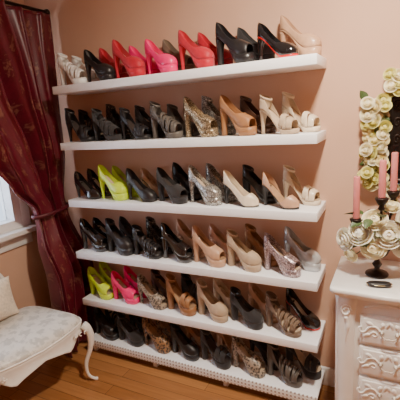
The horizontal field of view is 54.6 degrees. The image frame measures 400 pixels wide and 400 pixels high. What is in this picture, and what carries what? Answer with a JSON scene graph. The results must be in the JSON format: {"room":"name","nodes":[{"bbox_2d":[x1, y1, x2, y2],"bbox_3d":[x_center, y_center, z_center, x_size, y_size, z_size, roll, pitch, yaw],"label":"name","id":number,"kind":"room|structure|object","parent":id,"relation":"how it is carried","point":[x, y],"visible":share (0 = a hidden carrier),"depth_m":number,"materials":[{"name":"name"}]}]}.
{"room":"dressing room","nodes":[
{"label":"dressing room","id":0,"kind":"room"},
{"bbox_2d":[0,0,51,308],"bbox_3d":[-2.014,0.140,1.354,0.100,2.650,3.700,2,14,27],"label":"wall","id":1,"kind":"structure","parent":0,"point":[23,264],"depth_m":2.80,"materials":[{"name":"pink paint"}]},
{"bbox_2d":[0,177,22,233],"bbox_3d":[-1.612,-0.321,2.084,0.110,1.320,1.230,2,14,27],"label":"window","id":2,"kind":"structure","parent":1,"relation":"in","point":[10,212],"depth_m":2.66,"materials":[{"name":"white glass"}]},
{"bbox_2d":[0,232,32,253],"bbox_3d":[-1.522,0.404,2.224,0.019,0.094,1.350,2,14,27],"label":"trim","id":3,"kind":"structure","parent":1,"relation":"attached to","point":[5,246],"depth_m":2.69,"materials":[{"name":"white paint"}]},
{"bbox_2d":[0,224,35,242],"bbox_3d":[-1.491,0.342,2.192,0.099,0.035,1.390,2,14,27],"label":"trim","id":4,"kind":"structure","parent":1,"relation":"attached to","point":[9,235],"depth_m":2.62,"materials":[{"name":"white paint"}]},
{"bbox_2d":[4,0,49,14],"bbox_3d":[-1.527,-1.007,1.837,0.273,0.122,1.881,2,14,27],"label":"curtain rod","id":5,"kind":"object","parent":1,"relation":"attached to","point":[46,11],"visible":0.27,"depth_m":2.42,"materials":[{"name":"brown metal"}]},
{"bbox_2d":[0,0,100,358],"bbox_3d":[-1.118,0.004,2.399,0.244,2.306,0.970,2,14,27],"label":"curtain","id":6,"kind":"object","parent":5,"relation":"hanging from","point":[32,159],"visible":0.81,"depth_m":2.54,"materials":[{"name":"red fabric"}]},
{"bbox_2d":[0,342,334,399],"bbox_3d":[-0.158,1.555,0.768,4.050,0.100,3.900,2,14,27],"label":"floor","id":7,"kind":"structure","parent":0,"point":[120,377],"depth_m":2.44,"materials":[{"name":"brown wood"}]},
{"bbox_2d":[0,273,97,386],"bbox_3d":[-1.088,0.809,2.298,0.627,0.814,0.725,5,15,34],"label":"chair","id":8,"kind":"object","parent":7,"relation":"on","point":[35,335],"visible":0.92,"depth_m":2.21,"materials":[{"name":"white fabric"}]},
{"bbox_2d":[0,276,19,320],"bbox_3d":[-1.239,0.618,2.294,0.124,0.236,0.297,5,15,34],"label":"throw cushion","id":9,"kind":"object","parent":8,"relation":"on","point":[8,307],"visible":1,"depth_m":2.34,"materials":[{"name":"beige fabric"}]},
{"bbox_2d":[93,322,324,399],"bbox_3d":[-0.033,1.048,2.537,1.599,0.106,0.252,2,14,27],"label":"shelf","id":10,"kind":"object","parent":7,"relation":"on","point":[275,384],"visible":0.63,"depth_m":2.35,"materials":[{"name":"white paint"}]},
{"bbox_2d":[93,307,118,340],"bbox_3d":[-0.679,0.879,2.779,0.214,0.204,0.086,5,15,34],"label":"shoe","id":11,"kind":"object","parent":10,"relation":"on","point":[110,330],"visible":0.97,"depth_m":2.77,"materials":[{"name":"black leather"}]},
{"bbox_2d":[116,312,143,346],"bbox_3d":[-0.486,0.888,2.682,0.216,0.204,0.087,4,15,33],"label":"shoe","id":12,"kind":"object","parent":10,"relation":"on","point":[134,335],"visible":0.98,"depth_m":2.68,"materials":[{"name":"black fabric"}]},
{"bbox_2d":[142,317,170,353],"bbox_3d":[-0.294,0.887,2.584,0.216,0.222,0.086,5,15,34],"label":"shoe","id":13,"kind":"object","parent":10,"relation":"on","point":[162,343],"visible":0.94,"depth_m":2.56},
{"bbox_2d":[170,323,199,361],"bbox_3d":[-0.101,0.902,2.489,0.214,0.209,0.086,5,16,36],"label":"shoe","id":14,"kind":"object","parent":10,"relation":"on","point":[190,350],"visible":0.94,"depth_m":2.48,"materials":[{"name":"black leather"}]},
{"bbox_2d":[200,329,230,369],"bbox_3d":[0.091,0.903,2.392,0.214,0.223,0.089,6,16,38],"label":"shoe","id":15,"kind":"object","parent":10,"relation":"on","point":[222,359],"visible":0.88,"depth_m":2.38,"materials":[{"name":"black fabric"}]},
{"bbox_2d":[216,332,242,361],"bbox_3d":[0.192,0.879,2.456,0.213,0.229,0.089,6,16,38],"label":"shoe","id":16,"kind":"object","parent":10,"relation":"on","point":[227,339],"visible":0.22,"depth_m":2.46,"materials":[{"name":"leather"}]},
{"bbox_2d":[232,336,265,378],"bbox_3d":[0.284,0.914,2.296,0.215,0.218,0.087,6,16,37],"label":"shoe","id":17,"kind":"object","parent":10,"relation":"on","point":[254,364],"visible":0.95,"depth_m":2.28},
{"bbox_2d":[249,339,278,370],"bbox_3d":[0.397,0.894,2.355,0.215,0.216,0.086,6,16,37],"label":"shoe","id":18,"kind":"object","parent":10,"relation":"on","point":[262,346],"visible":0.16,"depth_m":2.35,"materials":[{"name":"black leather"}]},
{"bbox_2d":[267,343,302,387],"bbox_3d":[0.476,0.922,2.199,0.214,0.218,0.089,6,16,39],"label":"shoe","id":19,"kind":"object","parent":10,"relation":"on","point":[291,376],"visible":0.91,"depth_m":2.18,"materials":[{"name":"grey leather"}]},
{"bbox_2d":[286,347,321,379],"bbox_3d":[0.598,0.901,2.254,0.215,0.220,0.089,6,16,38],"label":"shoe","id":20,"kind":"object","parent":10,"relation":"on","point":[310,365],"visible":0.72,"depth_m":2.22,"materials":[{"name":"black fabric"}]},
{"bbox_2d":[330,256,399,399],"bbox_3d":[1.155,0.770,1.754,1.045,0.821,0.443,2,14,27],"label":"dresser","id":21,"kind":"object","parent":7,"relation":"on","point":[367,327],"visible":1,"depth_m":1.75,"materials":[{"name":"white paint"}]},
{"bbox_2d":[350,190,399,278],"bbox_3d":[0.803,0.160,1.793,0.206,0.394,0.162,2,14,27],"label":"candelabrum","id":22,"kind":"object","parent":21,"relation":"on","point":[376,272],"visible":0.51,"depth_m":1.77,"materials":[{"name":"brown metal"}]},
{"bbox_2d":[353,174,359,218],"bbox_3d":[0.708,-0.016,1.754,0.030,0.205,0.030,2,14,27],"label":"candle","id":23,"kind":"object","parent":22,"relation":"in","point":[356,186],"visible":1,"depth_m":1.75,"materials":[{"name":"pink wax"}]},
{"bbox_2d":[336,200,399,262],"bbox_3d":[0.815,0.147,1.779,0.275,0.287,0.291,-10,14,-24],"label":"bouquet","id":24,"kind":"object","parent":22,"relation":"in","point":[374,237],"visible":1,"depth_m":1.73,"materials":[{"name":"beige plant"}]},
{"bbox_2d":[378,158,386,197],"bbox_3d":[0.789,-0.096,1.675,0.030,0.175,0.030,2,14,27],"label":"candle","id":25,"kind":"object","parent":22,"relation":"on","point":[383,163],"visible":1,"depth_m":1.67,"materials":[{"name":"pink wax"}]},
{"bbox_2d":[390,150,398,190],"bbox_3d":[0.874,-0.132,1.743,0.030,0.185,0.030,2,14,27],"label":"candle","id":26,"kind":"object","parent":22,"relation":"on","point":[394,157],"visible":1,"depth_m":1.73,"materials":[{"name":"pink wax"}]},
{"bbox_2d":[24,0,399,367],"bbox_3d":[0.594,-0.208,2.120,4.050,2.650,0.100,2,14,27],"label":"wall","id":27,"kind":"structure","parent":0,"point":[360,39],"depth_m":2.17,"materials":[{"name":"pink paint"}]},
{"bbox_2d":[52,53,326,94],"bbox_3d":[-0.145,-0.678,2.167,1.599,0.046,0.263,2,14,27],"label":"floating shelf","id":28,"kind":"object","parent":27,"relation":"attached to","point":[314,61],"visible":1,"depth_m":1.99,"materials":[{"name":"white paint"}]},
{"bbox_2d":[57,53,87,85],"bbox_3d":[-0.795,-0.817,2.403,0.215,0.207,0.089,4,15,31],"label":"shoe","id":29,"kind":"object","parent":28,"relation":"on","point":[73,72],"visible":1,"depth_m":2.39,"materials":[{"name":"white leather"}]},
{"bbox_2d":[84,49,115,81],"bbox_3d":[-0.601,-0.805,2.307,0.216,0.200,0.087,4,15,31],"label":"shoe","id":30,"kind":"object","parent":28,"relation":"on","point":[104,71],"visible":0.98,"depth_m":2.28,"materials":[{"name":"black leather"}]},
{"bbox_2d":[99,48,129,78],"bbox_3d":[-0.533,-0.837,2.386,0.212,0.218,0.086,4,15,32],"label":"shoe","id":31,"kind":"object","parent":28,"relation":"on","point":[104,57],"visible":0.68,"depth_m":2.38,"materials":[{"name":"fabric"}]},
{"bbox_2d":[112,39,145,78],"bbox_3d":[-0.410,-0.811,2.207,0.217,0.228,0.087,4,15,33],"label":"shoe","id":32,"kind":"object","parent":28,"relation":"on","point":[134,65],"visible":0.98,"depth_m":2.18,"materials":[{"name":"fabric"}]},
{"bbox_2d":[128,45,160,74],"bbox_3d":[-0.329,-0.820,2.286,0.216,0.201,0.086,4,15,32],"label":"shoe","id":33,"kind":"object","parent":28,"relation":"on","point":[133,51],"visible":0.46,"depth_m":2.25,"materials":[{"name":"pink leather"}]},
{"bbox_2d":[144,39,177,73],"bbox_3d":[-0.216,-0.789,2.114,0.214,0.201,0.086,6,16,39],"label":"shoe","id":34,"kind":"object","parent":28,"relation":"on","point":[165,62],"visible":0.97,"depth_m":2.08,"materials":[{"name":"pink leather"}]},
{"bbox_2d":[162,39,194,70],"bbox_3d":[-0.126,-0.814,2.184,0.212,0.207,0.086,7,16,39],"label":"shoe","id":35,"kind":"object","parent":28,"relation":"on","point":[167,47],"visible":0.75,"depth_m":2.17,"materials":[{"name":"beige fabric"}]},
{"bbox_2d":[178,30,214,69],"bbox_3d":[-0.024,-0.789,2.016,0.215,0.216,0.086,6,16,37],"label":"shoe","id":36,"kind":"object","parent":28,"relation":"on","point":[202,57],"visible":0.99,"depth_m":1.99,"materials":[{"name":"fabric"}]},
{"bbox_2d":[197,32,232,65],"bbox_3d":[0.078,-0.807,2.081,0.216,0.211,0.086,6,16,38],"label":"shoe","id":37,"kind":"object","parent":28,"relation":"on","point":[202,40],"visible":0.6,"depth_m":2.06,"materials":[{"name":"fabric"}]},
{"bbox_2d":[215,22,254,65],"bbox_3d":[0.168,-0.783,1.920,0.215,0.222,0.087,7,16,40],"label":"shoe","id":38,"kind":"object","parent":28,"relation":"on","point":[241,50],"visible":1,"depth_m":1.90,"materials":[{"name":"black leather"}]},
{"bbox_2d":[237,27,274,60],"bbox_3d":[0.281,-0.795,1.980,0.215,0.203,0.086,7,17,41],"label":"shoe","id":39,"kind":"object","parent":28,"relation":"on","point":[268,53],"visible":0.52,"depth_m":1.94,"materials":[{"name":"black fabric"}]},
{"bbox_2d":[257,23,298,59],"bbox_3d":[0.362,-0.758,1.827,0.216,0.186,0.087,8,17,43],"label":"shoe","id":40,"kind":"object","parent":28,"relation":"on","point":[264,35],"visible":0.95,"depth_m":1.82,"materials":[{"name":"black leather"}]},
{"bbox_2d":[280,15,321,54],"bbox_3d":[0.483,-0.797,1.877,0.215,0.226,0.086,8,17,42],"label":"shoe","id":41,"kind":"object","parent":28,"relation":"on","point":[307,43],"visible":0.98,"depth_m":1.84,"materials":[{"name":"leather"}]},
{"bbox_2d":[60,130,325,149],"bbox_3d":[-0.122,-0.339,2.242,1.599,0.046,0.263,2,14,27],"label":"floating shelf","id":42,"kind":"object","parent":27,"relation":"attached to","point":[277,138],"visible":0.88,"depth_m":2.04,"materials":[{"name":"white paint"}]},
{"bbox_2d":[64,108,94,141],"bbox_3d":[-0.772,-0.482,2.477,0.213,0.216,0.088,3,14,29],"label":"shoe","id":43,"kind":"object","parent":42,"relation":"on","point":[71,120],"visible":1,"depth_m":2.47,"materials":[{"name":"black leather"}]},
{"bbox_2d":[91,108,121,140],"bbox_3d":[-0.579,-0.467,2.382,0.214,0.201,0.089,5,15,35],"label":"shoe","id":44,"kind":"object","parent":42,"relation":"on","point":[99,122],"visible":1,"depth_m":2.38,"materials":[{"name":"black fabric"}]},
{"bbox_2d":[105,104,134,138],"bbox_3d":[-0.509,-0.501,2.460,0.215,0.225,0.086,5,15,35],"label":"shoe","id":45,"kind":"object","parent":42,"relation":"on","point":[112,115],"visible":0.49,"depth_m":2.46,"materials":[{"name":"black leather"}]},
{"bbox_2d":[119,107,151,139],"bbox_3d":[-0.386,-0.454,2.287,0.213,0.192,0.088,4,15,32],"label":"shoe","id":46,"kind":"object","parent":42,"relation":"on","point":[126,119],"visible":1,"depth_m":2.29,"materials":[{"name":"black leather"}]},
{"bbox_2d":[134,105,165,137],"bbox_3d":[-0.305,-0.481,2.361,0.216,0.202,0.087,4,15,32],"label":"shoe","id":47,"kind":"object","parent":42,"relation":"on","point":[141,116],"visible":0.64,"depth_m":2.35,"materials":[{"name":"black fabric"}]},
{"bbox_2d":[149,101,182,138],"bbox_3d":[-0.194,-0.456,2.188,0.213,0.213,0.088,5,15,35],"label":"shoe","id":48,"kind":"object","parent":42,"relation":"on","point":[157,116],"visible":1,"depth_m":2.18,"materials":[{"name":"grey leather"}]},
{"bbox_2d":[167,104,199,136],"bbox_3d":[-0.102,-0.469,2.260,0.214,0.194,0.089,5,15,36],"label":"shoe","id":49,"kind":"object","parent":42,"relation":"on","point":[172,111],"visible":0.66,"depth_m":2.27,"materials":[{"name":"black leather"}]},
{"bbox_2d":[183,96,217,136],"bbox_3d":[-0.002,-0.453,2.091,0.213,0.223,0.086,6,16,38],"label":"shoe","id":50,"kind":"object","parent":42,"relation":"on","point":[207,126],"visible":1,"depth_m":2.08,"materials":[{"name":"gold metal"}]},
{"bbox_2d":[201,96,235,134],"bbox_3d":[0.101,-0.474,2.155,0.215,0.222,0.086,6,16,38],"label":"shoe","id":51,"kind":"object","parent":42,"relation":"on","point":[208,108],"visible":0.65,"depth_m":2.15,"materials":[{"name":"black leather"}]},
{"bbox_2d":[219,95,256,135],"bbox_3d":[0.191,-0.441,1.996,0.215,0.215,0.087,7,17,42],"label":"shoe","id":52,"kind":"object","parent":42,"relation":"on","point":[244,124],"visible":1,"depth_m":1.98,"materials":[{"name":"beige leather"}]},
{"bbox_2d":[240,96,276,133],"bbox_3d":[0.304,-0.456,2.055,0.217,0.204,0.087,8,17,42],"label":"shoe","id":53,"kind":"object","parent":42,"relation":"on","point":[246,106],"visible":0.68,"depth_m":2.04,"materials":[{"name":"brown leather"}]},
{"bbox_2d":[259,94,299,133],"bbox_3d":[0.384,-0.424,1.901,0.213,0.198,0.089,8,17,43],"label":"shoe","id":54,"kind":"object","parent":42,"relation":"on","point":[267,108],"visible":1,"depth_m":1.90,"materials":[{"name":"beige leather"}]},
{"bbox_2d":[281,92,320,131],"bbox_3d":[0.506,-0.449,1.954,0.212,0.206,0.088,8,17,44],"label":"shoe","id":55,"kind":"object","parent":42,"relation":"on","point":[309,125],"visible":0.95,"depth_m":1.95,"materials":[{"name":"beige leather"}]},
{"bbox_2d":[68,195,325,221],"bbox_3d":[-0.097,0.024,2.323,1.599,0.046,0.263,2,14,27],"label":"floating shelf","id":56,"kind":"object","parent":27,"relation":"attached to","point":[307,213],"visible":0.76,"depth_m":2.13,"materials":[{"name":"white paint"}]},
{"bbox_2d":[74,171,100,199],"bbox_3d":[-0.745,-0.100,2.561,0.215,0.177,0.082,4,15,32],"label":"shoe","id":57,"kind":"object","parent":56,"relation":"on","point":[91,193],"visible":1,"depth_m":2.57,"materials":[{"name":"black leather"}]},
{"bbox_2d":[87,168,110,195],"bbox_3d":[-0.685,-0.125,2.646,0.215,0.181,0.082,4,15,32],"label":"shoe","id":58,"kind":"object","parent":56,"relation":"on","point":[92,178],"visible":0.56,"depth_m":2.65,"materials":[{"name":"black leather"}]},
{"bbox_2d":[98,165,128,200],"bbox_3d":[-0.554,-0.114,2.460,0.214,0.223,0.086,3,14,29],"label":"shoe","id":59,"kind":"object","parent":56,"relation":"on","point":[119,190],"visible":1,"depth_m":2.44,"materials":[{"name":"leather"}]},
{"bbox_2d":[126,168,157,201],"bbox_3d":[-0.361,-0.095,2.366,0.214,0.200,0.086,4,15,31],"label":"shoe","id":60,"kind":"object","parent":56,"relation":"on","point":[145,193],"visible":1,"depth_m":2.36,"materials":[{"name":"black leather"}]},
{"bbox_2d":[141,168,168,198],"bbox_3d":[-0.280,-0.110,2.443,0.216,0.186,0.086,4,15,31],"label":"shoe","id":61,"kind":"object","parent":56,"relation":"on","point":[147,178],"visible":0.49,"depth_m":2.45,"materials":[{"name":"leather"}]},
{"bbox_2d":[156,167,187,203],"bbox_3d":[-0.169,-0.088,2.270,0.215,0.203,0.087,6,16,39],"label":"shoe","id":62,"kind":"object","parent":56,"relation":"on","point":[177,194],"visible":1,"depth_m":2.26,"materials":[{"name":"black fabric"}]},
{"bbox_2d":[172,162,202,199],"bbox_3d":[-0.079,-0.118,2.338,0.213,0.219,0.086,6,16,38],"label":"shoe","id":63,"kind":"object","parent":56,"relation":"on","point":[179,175],"visible":0.62,"depth_m":2.33,"materials":[{"name":"black leather"}]},
{"bbox_2d":[188,165,221,205],"bbox_3d":[0.024,-0.087,2.172,0.214,0.218,0.086,6,16,37],"label":"shoe","id":64,"kind":"object","parent":56,"relation":"on","point":[211,194],"visible":1,"depth_m":2.15,"materials":[{"name":"silver metal"}]},
{"bbox_2d":[206,163,237,201],"bbox_3d":[0.126,-0.106,2.237,0.214,0.213,0.086,6,16,37],"label":"shoe","id":65,"kind":"object","parent":56,"relation":"on","point":[212,174],"visible":0.44,"depth_m":2.24,"materials":[{"name":"silver metal"}]},
{"bbox_2d":[223,170,258,206],"bbox_3d":[0.217,-0.065,2.078,0.214,0.189,0.082,6,16,37],"label":"shoe","id":66,"kind":"object","parent":56,"relation":"on","point":[246,199],"visible":1,"depth_m":2.08,"materials":[{"name":"beige leather"}]},
{"bbox_2d":[242,164,276,203],"bbox_3d":[0.329,-0.092,2.136,0.214,0.202,0.086,6,16,37],"label":"shoe","id":67,"kind":"object","parent":56,"relation":"on","point":[249,178],"visible":0.61,"depth_m":2.14,"materials":[{"name":"black leather"}]},
{"bbox_2d":[262,171,299,209],"bbox_3d":[0.410,-0.053,1.983,0.214,0.182,0.082,8,17,42],"label":"shoe","id":68,"kind":"object","parent":56,"relation":"on","point":[291,202],"visible":1,"depth_m":2.00,"materials":[{"name":"beige leather"}]},
{"bbox_2d":[283,165,320,205],"bbox_3d":[0.531,-0.082,2.036,0.212,0.200,0.088,7,17,42],"label":"shoe","id":69,"kind":"object","parent":56,"relation":"on","point":[290,178],"visible":1,"depth_m":2.04,"materials":[{"name":"beige leather"}]},
{"bbox_2d":[76,245,325,291],"bbox_3d":[-0.073,0.377,2.401,1.599,0.046,0.263,2,14,27],"label":"floating shelf","id":70,"kind":"object","parent":27,"relation":"attached to","point":[309,281],"visible":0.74,"depth_m":2.20,"materials":[{"name":"white paint"}]},
{"bbox_2d":[80,218,108,251],"bbox_3d":[-0.723,0.234,2.636,0.214,0.216,0.086,3,14,27],"label":"shoe","id":71,"kind":"object","parent":70,"relation":"on","point":[99,242],"visible":0.99,"depth_m":2.62,"materials":[{"name":"black leather"}]},
{"bbox_2d":[105,218,133,255],"bbox_3d":[-0.530,0.237,2.538,0.216,0.226,0.087,5,15,34],"label":"shoe","id":72,"kind":"object","parent":70,"relation":"on","point":[125,246],"visible":0.98,"depth_m":2.53,"materials":[{"name":"black leather"}]},
{"bbox_2d":[132,225,162,259],"bbox_3d":[-0.337,0.260,2.445,0.215,0.195,0.089,4,15,32],"label":"shoe","id":73,"kind":"object","parent":70,"relation":"on","point":[150,249],"visible":1,"depth_m":2.44,"materials":[{"name":"black leather"}]},
{"bbox_2d":[132,226,145,244],"bbox_3d":[-0.391,0.220,2.469,0.085,0.110,0.070,4,15,32],"label":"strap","id":74,"kind":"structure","parent":73,"relation":"on","point":[134,233],"depth_m":2.46,"materials":[{"name":"black leather"}]},
{"bbox_2d":[146,216,172,253],"bbox_3d":[-0.257,0.224,2.517,0.216,0.224,0.087,4,15,32],"label":"shoe","id":75,"kind":"object","parent":70,"relation":"on","point":[153,231],"visible":0.56,"depth_m":2.52,"materials":[{"name":"black leather"}]},
{"bbox_2d":[160,223,192,262],"bbox_3d":[-0.145,0.255,2.346,0.214,0.223,0.087,5,15,33],"label":"shoe","id":76,"kind":"object","parent":70,"relation":"on","point":[182,251],"visible":1,"depth_m":2.33,"materials":[{"name":"black leather"}]},
{"bbox_2d":[176,219,205,257],"bbox_3d":[-0.055,0.233,2.416,0.214,0.222,0.086,5,15,34],"label":"shoe","id":77,"kind":"object","parent":70,"relation":"on","point":[182,231],"visible":0.52,"depth_m":2.42,"materials":[{"name":"leather"}]},
{"bbox_2d":[192,225,225,267],"bbox_3d":[0.047,0.264,2.250,0.214,0.222,0.087,5,15,35],"label":"shoe","id":78,"kind":"object","parent":70,"relation":"on","point":[215,256],"visible":1,"depth_m":2.23,"materials":[{"name":"leather"}]},
{"bbox_2d":[209,224,239,261],"bbox_3d":[0.149,0.250,2.316,0.214,0.206,0.086,5,15,35],"label":"shoe","id":79,"kind":"object","parent":70,"relation":"on","point":[215,235],"visible":0.47,"depth_m":2.32,"materials":[{"name":"leather"}]},
{"bbox_2d":[227,228,261,272],"bbox_3d":[0.241,0.276,2.154,0.214,0.214,0.086,6,16,39],"label":"shoe","id":80,"kind":"object","parent":70,"relation":"on","point":[251,261],"visible":1,"depth_m":2.15,"materials":[{"name":"beige leather"}]},
{"bbox_2d":[245,223,278,266],"bbox_3d":[0.353,0.252,2.213,0.216,0.219,0.087,6,16,38],"label":"shoe","id":81,"kind":"object","parent":70,"relation":"on","point":[252,238],"visible":0.51,"depth_m":2.22,"materials":[{"name":"brown leather"}]},
{"bbox_2d":[264,232,300,277],"bbox_3d":[0.433,0.287,2.059,0.214,0.208,0.086,7,17,42],"label":"shoe","id":82,"kind":"object","parent":70,"relation":"on","point":[290,266],"visible":1,"depth_m":2.04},
{"bbox_2d":[284,226,321,271],"bbox_3d":[0.555,0.261,2.111,0.214,0.218,0.086,7,17,42],"label":"shoe","id":83,"kind":"object","parent":70,"relation":"on","point":[309,258],"visible":0.97,"depth_m":2.09,"materials":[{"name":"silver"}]},
{"bbox_2d":[82,290,325,352],"bbox_3d":[-0.050,0.713,2.475,1.599,0.046,0.263,2,14,27],"label":"floating shelf","id":84,"kind":"object","parent":27,"relation":"attached to","point":[310,340],"visible":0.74,"depth_m":2.28,"materials":[{"name":"white paint"}]},
{"bbox_2d":[87,267,113,299],"bbox_3d":[-0.700,0.577,2.712,0.214,0.201,0.086,5,15,34],"label":"shoe","id":85,"kind":"object","parent":84,"relation":"on","point":[105,290],"visible":0.99,"depth_m":2.70,"materials":[{"name":"leather"}]},
{"bbox_2d":[111,271,139,304],"bbox_3d":[-0.507,0.585,2.615,0.212,0.202,0.086,3,14,29],"label":"shoe","id":86,"kind":"object","parent":84,"relation":"on","point":[131,295],"visible":0.98,"depth_m":2.60,"materials":[{"name":"pink leather"}]},
{"bbox_2d":[123,266,146,297],"bbox_3d":[-0.438,0.564,2.696,0.213,0.199,0.086,3,14,28],"label":"shoe","id":87,"kind":"object","parent":84,"relation":"on","point":[130,276],"visible":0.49,"depth_m":2.71,"materials":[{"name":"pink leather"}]},
{"bbox_2d":[137,274,166,309],"bbox_3d":[-0.315,0.590,2.518,0.213,0.208,0.086,4,15,30],"label":"shoe","id":88,"kind":"object","parent":84,"relation":"on","point":[157,300],"visible":1,"depth_m":2.51,"materials":[{"name":"beige leather"}]},
{"bbox_2d":[151,269,176,303],"bbox_3d":[-0.234,0.571,2.594,0.216,0.202,0.086,4,15,31],"label":"shoe","id":89,"kind":"object","parent":84,"relation":"on","point":[158,282],"visible":0.45,"depth_m":2.60,"materials":[{"name":"brown leather"}]},
{"bbox_2d":[165,273,196,316],"bbox_3d":[-0.123,0.586,2.419,0.215,0.233,0.089,5,15,36],"label":"shoe","id":90,"kind":"object","parent":84,"relation":"on","point":[187,305],"visible":1,"depth_m":2.41,"materials":[{"name":"beige leather"}]},
{"bbox_2d":[166,274,181,296],"bbox_3d":[-0.175,0.533,2.444,0.085,0.123,0.070,5,15,36],"label":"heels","id":91,"kind":"structure","parent":90,"relation":"on","point":[168,286],"depth_m":2.46,"materials":[{"name":"beige leather"}]},
{"bbox_2d":[181,273,207,309],"bbox_3d":[-0.031,0.580,2.493,0.214,0.202,0.089,5,16,36],"label":"shoe","id":92,"kind":"object","parent":84,"relation":"on","point":[187,285],"visible":0.55,"depth_m":2.50,"materials":[{"name":"black leather"}]},
{"bbox_2d":[181,273,194,293],"bbox_3d":[-0.082,0.537,2.520,0.085,0.114,0.069,5,16,36],"label":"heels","id":93,"kind":"structure","parent":92,"relation":"on","point":[183,282],"depth_m":2.51,"materials":[{"name":"black leather"}]},
{"bbox_2d":[197,278,227,322],"bbox_3d":[0.071,0.599,2.324,0.216,0.223,0.087,7,16,40],"label":"shoe","id":94,"kind":"object","parent":84,"relation":"on","point":[218,310],"visible":1,"depth_m":2.32,"materials":[{"name":"beige leather"}]},
{"bbox_2d":[213,277,241,315],"bbox_3d":[0.172,0.587,2.391,0.215,0.204,0.087,7,16,40],"label":"shoe","id":95,"kind":"object","parent":84,"relation":"on","point":[219,288],"visible":0.57,"depth_m":2.41,"materials":[{"name":"beige leather"}]},
{"bbox_2d":[230,286,262,329],"bbox_3d":[0.264,0.618,2.230,0.214,0.202,0.086,8,17,42],"label":"shoe","id":96,"kind":"object","parent":84,"relation":"on","point":[252,317],"visible":1,"depth_m":2.23,"materials":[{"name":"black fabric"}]},
{"bbox_2d":[248,282,277,322],"bbox_3d":[0.376,0.593,2.289,0.214,0.210,0.086,8,17,42],"label":"shoe","id":97,"kind":"object","parent":84,"relation":"on","point":[254,292],"visible":0.61,"depth_m":2.31,"materials":[{"name":"leather"}]},
{"bbox_2d":[265,291,301,337],"bbox_3d":[0.456,0.623,2.133,0.215,0.207,0.089,8,17,42],"label":"shoe","id":98,"kind":"object","parent":84,"relation":"on","point":[291,329],"visible":1,"depth_m":2.12,"materials":[{"name":"beige fabric"}]},
{"bbox_2d":[285,288,320,330],"bbox_3d":[0.579,0.608,2.188,0.214,0.197,0.086,8,17,43],"label":"shoe","id":99,"kind":"object","parent":84,"relation":"on","point":[310,321],"visible":0.97,"depth_m":2.19,"materials":[{"name":"black leather"},{"name":"red lacquer"}]},
{"bbox_2d":[111,321,334,386],"bbox_3d":[0.652,1.037,2.342,3.810,0.119,0.018,2,14,27],"label":"baseboard","id":100,"kind":"structure","parent":27,"relation":"attached to","point":[329,376],"depth_m":2.28,"materials":[{"name":"white paint"}]},
{"bbox_2d":[386,96,399,183],"bbox_3d":[1.119,-0.281,1.754,0.530,0.432,0.032,2,14,27],"label":"wall mirror","id":101,"kind":"object","parent":27,"relation":"attached to","point":[394,144],"visible":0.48,"depth_m":1.84,"materials":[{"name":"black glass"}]},
{"bbox_2d":[357,67,399,202],"bbox_3d":[1.101,-0.271,1.704,0.761,0.684,0.084,2,14,27],"label":"flower garland","id":102,"kind":"object","parent":101,"relation":"attached to","point":[375,124],"visible":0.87,"depth_m":1.82,"materials":[{"name":"beige plant"}]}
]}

